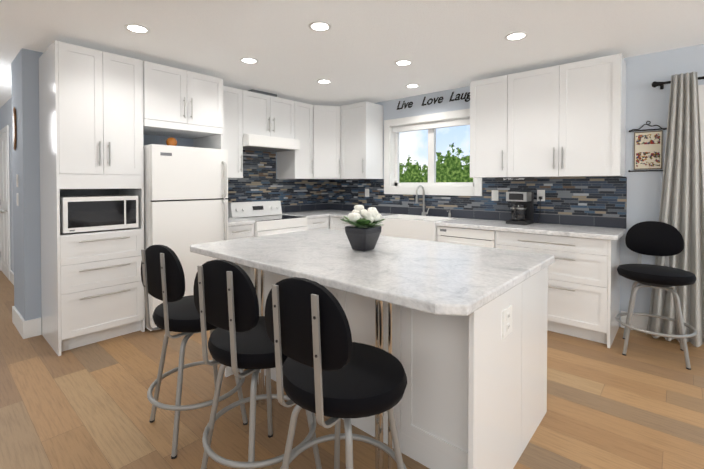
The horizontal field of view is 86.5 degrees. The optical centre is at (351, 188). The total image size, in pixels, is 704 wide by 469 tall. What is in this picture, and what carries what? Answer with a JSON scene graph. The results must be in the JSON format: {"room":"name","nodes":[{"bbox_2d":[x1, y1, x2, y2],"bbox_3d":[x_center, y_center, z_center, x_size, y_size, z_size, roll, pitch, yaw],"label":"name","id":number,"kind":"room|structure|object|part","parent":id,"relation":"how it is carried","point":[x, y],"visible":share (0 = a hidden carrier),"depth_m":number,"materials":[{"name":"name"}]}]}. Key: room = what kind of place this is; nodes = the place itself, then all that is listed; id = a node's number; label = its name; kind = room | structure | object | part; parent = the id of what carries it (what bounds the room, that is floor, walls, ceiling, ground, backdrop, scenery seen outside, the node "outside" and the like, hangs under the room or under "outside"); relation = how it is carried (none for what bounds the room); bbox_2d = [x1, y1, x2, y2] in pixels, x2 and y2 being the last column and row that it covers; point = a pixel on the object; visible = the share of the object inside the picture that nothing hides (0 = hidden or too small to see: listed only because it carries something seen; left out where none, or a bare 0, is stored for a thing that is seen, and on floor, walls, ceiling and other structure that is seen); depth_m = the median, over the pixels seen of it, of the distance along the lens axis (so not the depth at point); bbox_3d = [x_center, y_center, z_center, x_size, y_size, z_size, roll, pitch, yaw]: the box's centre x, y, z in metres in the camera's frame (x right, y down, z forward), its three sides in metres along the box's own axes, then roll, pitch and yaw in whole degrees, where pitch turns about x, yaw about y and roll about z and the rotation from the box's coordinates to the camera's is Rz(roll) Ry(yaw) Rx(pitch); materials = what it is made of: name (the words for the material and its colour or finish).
{"room":"kitchen","nodes":[
{"label":"kitchen","id":0,"kind":"room"},
{"bbox_2d":[0,97,13,272],"bbox_3d":[-4.319,0.019,4.920,3.300,2.490,0.160,1,1,41],"label":"wall","id":1,"kind":"structure","parent":0,"point":[6,114],"depth_m":5.12,"materials":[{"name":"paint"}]},
{"bbox_2d":[0,125,10,279],"bbox_3d":[-5.100,0.190,5.442,0.950,2.135,0.084,1,1,41],"label":"hall door","id":2,"kind":"structure","parent":1,"relation":"in","point":[5,259],"depth_m":5.35,"materials":[{"name":"white wood"}]},
{"bbox_2d":[1,262,13,284],"bbox_3d":[-4.306,1.196,4.808,3.110,0.140,0.016,1,1,41],"label":"baseboard","id":3,"kind":"structure","parent":1,"relation":"attached to","point":[4,269],"depth_m":5.30,"materials":[{"name":"white wood"}]},
{"bbox_2d":[11,48,323,327],"bbox_3d":[-1.821,0.021,4.807,0.600,2.490,3.710,1,1,41],"label":"wall","id":4,"kind":"structure","parent":0,"point":[26,169],"depth_m":3.27,"materials":[{"name":"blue paint"}]},
{"bbox_2d":[13,107,16,149],"bbox_3d":[-3.106,-0.555,3.445,0.120,0.408,0.016,1,1,41],"label":"picture","id":5,"kind":"object","parent":4,"relation":"attached to","point":[14,129],"visible":1,"depth_m":3.42,"materials":[{"name":"brown wood"}]},
{"bbox_2d":[16,193,18,205],"bbox_3d":[-3.050,0.095,3.412,0.070,0.115,0.009,1,1,41],"label":"light switch","id":6,"kind":"object","parent":4,"relation":"attached to","point":[17,198],"depth_m":3.40,"materials":[{"name":"white plastic"}]},
{"bbox_2d":[12,306,26,338],"bbox_3d":[-3.046,1.210,3.420,0.616,0.150,0.016,1,1,41],"label":"baseboard","id":7,"kind":"structure","parent":4,"relation":"attached to","point":[21,325],"depth_m":3.34,"materials":[{"name":"white wood"}]},
{"bbox_2d":[143,61,223,148],"bbox_3d":[-1.822,-0.635,3.828,0.674,1.030,0.768,1,1,41],"label":"upper cabinet","id":8,"kind":"object","parent":4,"relation":"attached to","point":[179,103],"visible":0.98,"depth_m":3.63,"materials":[{"name":"white wood"}]},
{"bbox_2d":[223,86,242,177],"bbox_3d":[-1.534,-0.643,4.345,0.424,1.030,0.386,1,1,41],"label":"upper cabinet","id":9,"kind":"object","parent":4,"relation":"attached to","point":[233,121],"visible":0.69,"depth_m":4.29,"materials":[{"name":"white wood"}]},
{"bbox_2d":[243,90,294,138],"bbox_3d":[-1.147,-0.906,4.780,0.424,0.515,0.780,1,1,41],"label":"upper cabinet","id":10,"kind":"object","parent":4,"relation":"attached to","point":[266,115],"visible":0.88,"depth_m":4.63,"materials":[{"name":"white wood"}]},
{"bbox_2d":[248,89,276,96],"bbox_3d":[-1.187,-1.193,4.792,0.250,0.054,0.370,1,1,41],"label":"vent","id":11,"kind":"object","parent":10,"relation":"on","point":[262,92],"visible":0.21,"depth_m":4.68,"materials":[{"name":"grey plastic"}]},
{"bbox_2d":[243,134,299,151],"bbox_3d":[-1.120,-0.575,4.761,0.497,0.141,0.770,1,1,41],"label":"range hood","id":12,"kind":"object","parent":10,"relation":"attached to","point":[263,143],"visible":0.83,"depth_m":4.58,"materials":[{"name":"white metal"}]},
{"bbox_2d":[225,150,328,212],"bbox_3d":[-1.103,0.125,5.161,0.009,1.272,2.160,1,1,41],"label":"tile backsplash","id":13,"kind":"structure","parent":4,"relation":"attached to","point":[259,182],"depth_m":5.15,"materials":[{"name":"tile"}]},
{"bbox_2d":[277,101,312,178],"bbox_3d":[-0.780,-0.655,5.201,0.424,1.030,0.326,1,1,41],"label":"upper cabinet","id":14,"kind":"object","parent":4,"relation":"attached to","point":[295,164],"visible":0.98,"depth_m":5.09,"materials":[{"name":"white wood"}]},
{"bbox_2d":[313,105,340,179],"bbox_3d":[-0.361,-0.659,5.515,0.638,1.030,0.697,1,1,41],"label":"upper cabinet","id":15,"kind":"object","parent":4,"relation":"attached to","point":[326,142],"visible":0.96,"depth_m":5.25,"materials":[{"name":"white wood"}]},
{"bbox_2d":[0,270,703,468],"bbox_3d":[-2.387,1.330,2.366,12.200,0.060,8.850,1,1,41],"label":"floor","id":16,"kind":"structure","parent":0,"point":[640,405],"depth_m":2.19,"materials":[{"name":"brown wood"}]},
{"bbox_2d":[39,40,144,355],"bbox_3d":[-2.286,0.072,3.311,0.674,2.430,0.628,1,1,41],"label":"tall cabinet","id":17,"kind":"object","parent":16,"relation":"on","point":[91,130],"visible":1,"depth_m":3.09,"materials":[{"name":"white wood"}]},
{"bbox_2d":[60,195,138,232],"bbox_3d":[-2.264,0.209,3.293,0.498,0.293,0.542,1,1,41],"label":"microwave","id":18,"kind":"object","parent":17,"relation":"in","point":[85,213],"visible":0.94,"depth_m":3.11,"materials":[{"name":"white"}]},
{"bbox_2d":[143,144,227,330],"bbox_3d":[-1.760,0.430,3.780,0.796,1.660,0.730,1,1,41],"label":"fridge","id":19,"kind":"object","parent":16,"relation":"on","point":[185,196],"visible":0.6,"depth_m":3.50,"materials":[{"name":"white metal"}]},
{"bbox_2d":[166,137,176,145],"bbox_3d":[-1.799,-0.458,3.735,0.104,0.116,0.104,1,1,41],"label":"ornament","id":20,"kind":"object","parent":19,"relation":"on","point":[172,141],"visible":0.67,"depth_m":3.70,"materials":[{"name":"orange plastic"}]},
{"bbox_2d":[141,245,247,458],"bbox_3d":[-0.864,0.793,2.077,0.521,1.022,0.502,-1,1,-43],"label":"stool","id":21,"kind":"object","parent":16,"relation":"on","point":[162,276],"visible":0.73,"depth_m":1.90,"materials":[{"name":"black fabric"}]},
{"bbox_2d":[228,224,253,239],"bbox_3d":[-1.448,0.834,4.288,0.654,0.879,0.383,1,1,41],"label":"base cabinet","id":22,"kind":"object","parent":16,"relation":"on","point":[240,231],"visible":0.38,"depth_m":4.10,"materials":[{"name":"white wood"}]},
{"bbox_2d":[193,259,321,468],"bbox_3d":[-0.420,0.798,1.702,0.501,1.022,0.518,1,1,41],"label":"stool","id":23,"kind":"object","parent":16,"relation":"on","point":[226,302],"visible":0.83,"depth_m":1.52,"materials":[{"name":"black fabric"}]},
{"bbox_2d":[254,268,264,404],"bbox_3d":[-0.571,0.862,2.273,0.120,0.879,0.080,1,1,41],"label":"island post","id":24,"kind":"object","parent":16,"relation":"on","point":[255,270],"depth_m":2.25,"materials":[{"name":"silver metal"}]},
{"bbox_2d":[228,201,307,236],"bbox_3d":[-1.031,0.717,4.688,0.696,1.101,0.756,1,1,41],"label":"stove","id":25,"kind":"object","parent":16,"relation":"on","point":[268,217],"visible":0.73,"depth_m":4.65,"materials":[{"name":"white metal"}]},
{"bbox_2d":[307,217,328,229],"bbox_3d":[-0.673,0.822,5.169,0.654,0.879,0.423,1,1,41],"label":"base cabinet","id":26,"kind":"object","parent":16,"relation":"on","point":[318,223],"visible":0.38,"depth_m":4.98,"materials":[{"name":"white"}]},
{"bbox_2d":[265,277,406,468],"bbox_3d":[-0.035,0.803,1.398,0.501,1.022,0.505,1,1,37],"label":"stool","id":27,"kind":"object","parent":16,"relation":"on","point":[333,371],"visible":1,"depth_m":1.24,"materials":[{"name":"black fabric"}]},
{"bbox_2d":[330,217,350,230],"bbox_3d":[0.166,0.823,5.101,0.766,0.879,0.654,1,1,41],"label":"base cabinet","id":28,"kind":"object","parent":16,"relation":"on","point":[336,223],"visible":0.06,"depth_m":5.03,"materials":[{"name":"white wood"}]},
{"bbox_2d":[375,299,392,468],"bbox_3d":[0.135,0.871,1.652,0.120,0.879,0.080,1,1,41],"label":"island post","id":29,"kind":"object","parent":16,"relation":"on","point":[379,343],"depth_m":1.64,"materials":[{"name":"silver metal"}]},
{"bbox_2d":[225,263,547,468],"bbox_3d":[0.128,0.860,2.384,1.783,0.879,1.030,1,1,41],"label":"kitchen island","id":30,"kind":"object","parent":16,"relation":"on","point":[474,395],"visible":0.31,"depth_m":1.75,"materials":[{"name":"white wood"}]},
{"bbox_2d":[190,229,554,315],"bbox_3d":[0.033,0.400,2.348,1.960,0.040,1.260,1,1,41],"label":"island countertop","id":31,"kind":"structure","parent":30,"relation":"on","point":[436,278],"depth_m":1.92,"materials":[{"name":"stone"}]},
{"bbox_2d":[340,205,384,251],"bbox_3d":[0.070,0.240,2.317,0.324,0.280,0.331,1,1,41],"label":"flower pot","id":32,"kind":"object","parent":31,"relation":"on","point":[363,233],"visible":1,"depth_m":2.27,"materials":[{"name":"black ceramic"}]},
{"bbox_2d":[502,305,511,338],"bbox_3d":[0.692,0.590,1.664,0.010,0.120,0.110,1,1,41],"label":"outlet","id":33,"kind":"object","parent":30,"relation":"attached to","point":[507,321],"visible":1,"depth_m":1.65,"materials":[{"name":"white plastic"}]},
{"bbox_2d":[437,226,494,247],"bbox_3d":[1.340,0.839,4.055,0.618,0.875,0.600,1,1,41],"label":"dishwasher","id":34,"kind":"object","parent":16,"relation":"on","point":[472,237],"visible":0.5,"depth_m":3.82,"materials":[{"name":"white metal"}]},
{"bbox_2d":[495,231,619,347],"bbox_3d":[1.930,0.844,3.549,0.930,0.879,0.654,1,1,41],"label":"base cabinet","id":35,"kind":"object","parent":16,"relation":"on","point":[583,302],"visible":0.6,"depth_m":3.20,"materials":[{"name":"white wood"}]},
{"bbox_2d":[329,212,625,239],"bbox_3d":[1.105,0.373,4.276,3.228,0.040,0.642,1,1,41],"label":"countertop","id":36,"kind":"structure","parent":35,"relation":"on","point":[602,233],"depth_m":3.53,"materials":[{"name":"stone"}]},
{"bbox_2d":[375,214,457,241],"bbox_3d":[0.745,0.476,4.511,0.864,0.268,0.563,1,1,41],"label":"sink","id":37,"kind":"object","parent":36,"relation":"in","point":[418,227],"visible":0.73,"depth_m":4.28,"materials":[{"name":"white ceramic"}]},
{"bbox_2d":[415,185,450,216],"bbox_3d":[0.997,0.150,4.620,0.400,0.396,0.212,1,1,41],"label":"faucet","id":38,"kind":"object","parent":36,"relation":"on","point":[424,213],"visible":0.96,"depth_m":4.76,"materials":[{"name":"silver metal"}]},
{"bbox_2d":[506,191,533,224],"bbox_3d":[1.723,0.194,3.857,0.200,0.329,0.277,1,1,41],"label":"coffee maker","id":39,"kind":"object","parent":36,"relation":"on","point":[522,208],"visible":0.98,"depth_m":3.80,"materials":[{"name":"black plastic"}]},
{"bbox_2d":[534,196,541,222],"bbox_3d":[1.935,0.215,3.906,0.077,0.274,0.063,1,1,41],"label":"cord","id":40,"kind":"object","parent":39,"relation":"attached to","point":[540,197],"visible":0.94,"depth_m":3.89,"materials":[{"name":"black plastic"}]},
{"bbox_2d":[615,221,696,369],"bbox_3d":[2.384,0.781,2.951,0.501,1.022,0.505,1,1,36],"label":"stool","id":41,"kind":"object","parent":16,"relation":"on","point":[655,238],"visible":1,"depth_m":2.98,"materials":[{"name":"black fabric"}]},
{"bbox_3d":[-0.350,0.816,5.579,0.597,0.879,0.617,1,1,41],"label":"base cabinet","id":42,"kind":"object","parent":16,"relation":"on","visible":0},
{"bbox_2d":[228,210,351,225],"bbox_3d":[-0.858,0.364,4.969,0.632,0.040,2.195,1,1,41],"label":"countertop","id":43,"kind":"structure","parent":42,"relation":"on","point":[307,214],"depth_m":5.03,"materials":[{"name":"stone"}]},
{"bbox_2d":[0,0,703,107],"bbox_3d":[-1.297,-1.247,3.568,12.200,0.080,5.550,1,1,41],"label":"ceiling","id":44,"kind":"structure","parent":0,"point":[356,51],"depth_m":2.94,"materials":[{"name":"white paint"}]},
{"bbox_2d":[124,24,149,33],"bbox_3d":[-1.598,-1.190,2.788,0.169,0.008,0.169,1,1,35],"label":"recessed light","id":45,"kind":"object","parent":44,"relation":"in","point":[135,28],"depth_m":2.78,"materials":[{"name":"white"}]},
{"bbox_2d":[240,57,258,63],"bbox_3d":[-0.963,-1.200,3.509,0.169,0.008,0.169,1,1,35],"label":"recessed light","id":46,"kind":"object","parent":44,"relation":"in","point":[247,60],"depth_m":3.50,"materials":[{"name":"white plastic"}]},
{"bbox_2d":[308,21,331,31],"bbox_3d":[-0.235,-1.189,2.748,0.169,0.008,0.169,1,1,35],"label":"recessed light","id":47,"kind":"object","parent":44,"relation":"in","point":[319,26],"depth_m":2.74,"materials":[{"name":"white plastic"}]},
{"bbox_2d":[317,79,331,83],"bbox_3d":[-0.315,-1.210,4.230,0.169,0.008,0.169,1,1,35],"label":"recessed light","id":48,"kind":"object","parent":44,"relation":"in","point":[323,81],"depth_m":4.22,"materials":[{"name":"white"}]},
{"bbox_2d":[395,60,412,65],"bbox_3d":[0.492,-1.201,3.573,0.169,0.008,0.169,1,1,35],"label":"recessed light","id":49,"kind":"object","parent":44,"relation":"in","point":[400,62],"depth_m":3.56,"materials":[{"name":"white"}]},
{"bbox_2d":[405,84,419,87],"bbox_3d":[0.715,-1.213,4.417,0.169,0.008,0.169,1,1,35],"label":"recessed light","id":50,"kind":"object","parent":44,"relation":"in","point":[409,85],"depth_m":4.39,"materials":[{"name":"white plastic"}]},
{"bbox_2d":[504,32,527,40],"bbox_3d":[1.284,-1.192,2.930,0.169,0.008,0.169,0,1,17],"label":"recessed light","id":51,"kind":"object","parent":44,"relation":"in","point":[514,36],"depth_m":2.93,"materials":[{"name":"white plastic"}]},
{"bbox_2d":[334,44,703,326],"bbox_3d":[2.085,0.033,3.947,7.600,2.490,0.160,1,1,41],"label":"wall","id":52,"kind":"structure","parent":0,"point":[646,101],"depth_m":3.38,"materials":[{"name":"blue paint"}]},
{"bbox_2d":[341,101,382,178],"bbox_3d":[0.128,-0.655,5.267,0.463,1.030,0.424,1,1,41],"label":"upper cabinet","id":53,"kind":"object","parent":52,"relation":"attached to","point":[361,140],"visible":1,"depth_m":5.13,"materials":[{"name":"white wood"}]},
{"bbox_2d":[397,101,412,109],"bbox_3d":[0.706,-1.135,5.033,0.261,0.113,0.004,1,1,41],"label":"sign","id":54,"kind":"object","parent":52,"relation":"attached to","point":[404,104],"visible":1,"depth_m":5.03,"materials":[{"name":"black"}]},
{"bbox_2d":[421,97,442,105],"bbox_3d":[1.018,-1.132,4.758,0.312,0.113,0.004,1,1,41],"label":"sign","id":55,"kind":"object","parent":52,"relation":"attached to","point":[431,99],"visible":1,"depth_m":4.76,"materials":[{"name":"black"}]},
{"bbox_2d":[384,108,481,195],"bbox_3d":[1.028,-0.440,4.844,1.400,1.030,0.180,1,1,41],"label":"window","id":56,"kind":"structure","parent":52,"relation":"in","point":[431,123],"depth_m":4.88,"materials":[{"name":"white"}]},
{"bbox_2d":[449,92,469,101],"bbox_3d":[1.333,-1.111,4.481,0.370,0.147,0.004,1,1,41],"label":"sign","id":57,"kind":"object","parent":52,"relation":"attached to","point":[461,98],"visible":0.77,"depth_m":4.50,"materials":[{"name":"black"}]},
{"bbox_2d":[329,177,626,227],"bbox_3d":[1.077,0.108,4.720,3.863,0.477,0.010,1,1,41],"label":"tile backsplash","id":58,"kind":"structure","parent":52,"relation":"attached to","point":[592,201],"depth_m":4.12,"materials":[{"name":"tile"}]},
{"bbox_2d":[365,189,368,196],"bbox_3d":[0.219,0.057,5.461,0.075,0.118,0.009,1,1,41],"label":"electrical outlet plate","id":59,"kind":"object","parent":58,"relation":"attached to","point":[366,190],"depth_m":5.46,"materials":[{"name":"white plastic"}]},
{"bbox_2d":[492,190,497,200],"bbox_3d":[1.616,0.074,4.232,0.075,0.118,0.009,1,1,41],"label":"electrical outlet plate","id":60,"kind":"object","parent":58,"relation":"attached to","point":[495,194],"depth_m":4.23,"materials":[{"name":"white plastic"}]},
{"bbox_2d":[537,190,544,200],"bbox_3d":[1.976,0.068,3.915,0.075,0.118,0.009,1,1,41],"label":"electrical outlet plate","id":61,"kind":"object","parent":58,"relation":"attached to","point":[539,192],"depth_m":3.91,"materials":[{"name":"white plastic"}]},
{"bbox_2d":[470,75,507,177],"bbox_3d":[1.531,-0.638,4.033,0.393,1.030,0.424,1,1,41],"label":"upper cabinet","id":62,"kind":"object","parent":52,"relation":"attached to","point":[488,122],"visible":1,"depth_m":3.90,"materials":[{"name":"white wood"}]},
{"bbox_2d":[507,54,625,176],"bbox_3d":[2.030,-0.632,3.594,0.932,1.030,0.424,1,1,41],"label":"upper cabinet","id":63,"kind":"object","parent":52,"relation":"attached to","point":[567,120],"visible":1,"depth_m":3.42,"materials":[{"name":"white wood"}]},
{"bbox_2d":[495,177,533,180],"bbox_3d":[1.619,-0.099,3.741,0.370,0.034,0.015,1,1,41],"label":"under-cabinet light","id":64,"kind":"object","parent":63,"relation":"attached to","point":[515,178],"visible":1,"depth_m":3.72,"materials":[{"name":"black plastic"}]},
{"bbox_2d":[621,311,648,329],"bbox_3d":[2.687,1.212,3.316,0.500,0.150,0.016,1,1,41],"label":"baseboard","id":65,"kind":"structure","parent":52,"relation":"attached to","point":[638,321],"depth_m":3.39,"materials":[{"name":"white wood"}]},
{"bbox_2d":[628,121,666,171],"bbox_3d":[2.635,-0.379,3.333,0.282,0.453,0.019,1,1,41],"label":"picture","id":66,"kind":"object","parent":52,"relation":"attached to","point":[648,149],"visible":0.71,"depth_m":3.33,"materials":[{"name":"paper"}]},
{"bbox_2d":[647,72,703,346],"bbox_3d":[3.483,0.168,2.496,2.380,2.220,0.196,1,1,41],"label":"curtain","id":67,"kind":"object","parent":52,"relation":"hanging from","point":[682,204],"visible":0.81,"depth_m":3.08,"materials":[{"name":"grey fabric"}]},
{"bbox_3d":[3.510,-0.892,2.497,2.361,0.062,0.137,1,1,41],"label":"rod","id":68,"kind":"part","parent":67,"relation":"part of","materials":[{"name":"black metal"}]},
{"bbox_2d":[698,85,703,187],"bbox_3d":[3.666,0.223,2.537,1.960,2.150,0.172,1,1,41],"label":"door frame","id":69,"kind":"structure","parent":52,"relation":"attached to","point":[701,96],"depth_m":3.09,"materials":[{"name":"white"}]},
{"label":"outside","id":70,"kind":"structure","parent":0,"visible":0},
{"bbox_2d":[399,125,472,182],"bbox_3d":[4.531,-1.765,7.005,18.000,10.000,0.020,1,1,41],"label":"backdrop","id":71,"kind":"structure","parent":70,"point":[452,154],"depth_m":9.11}
]}

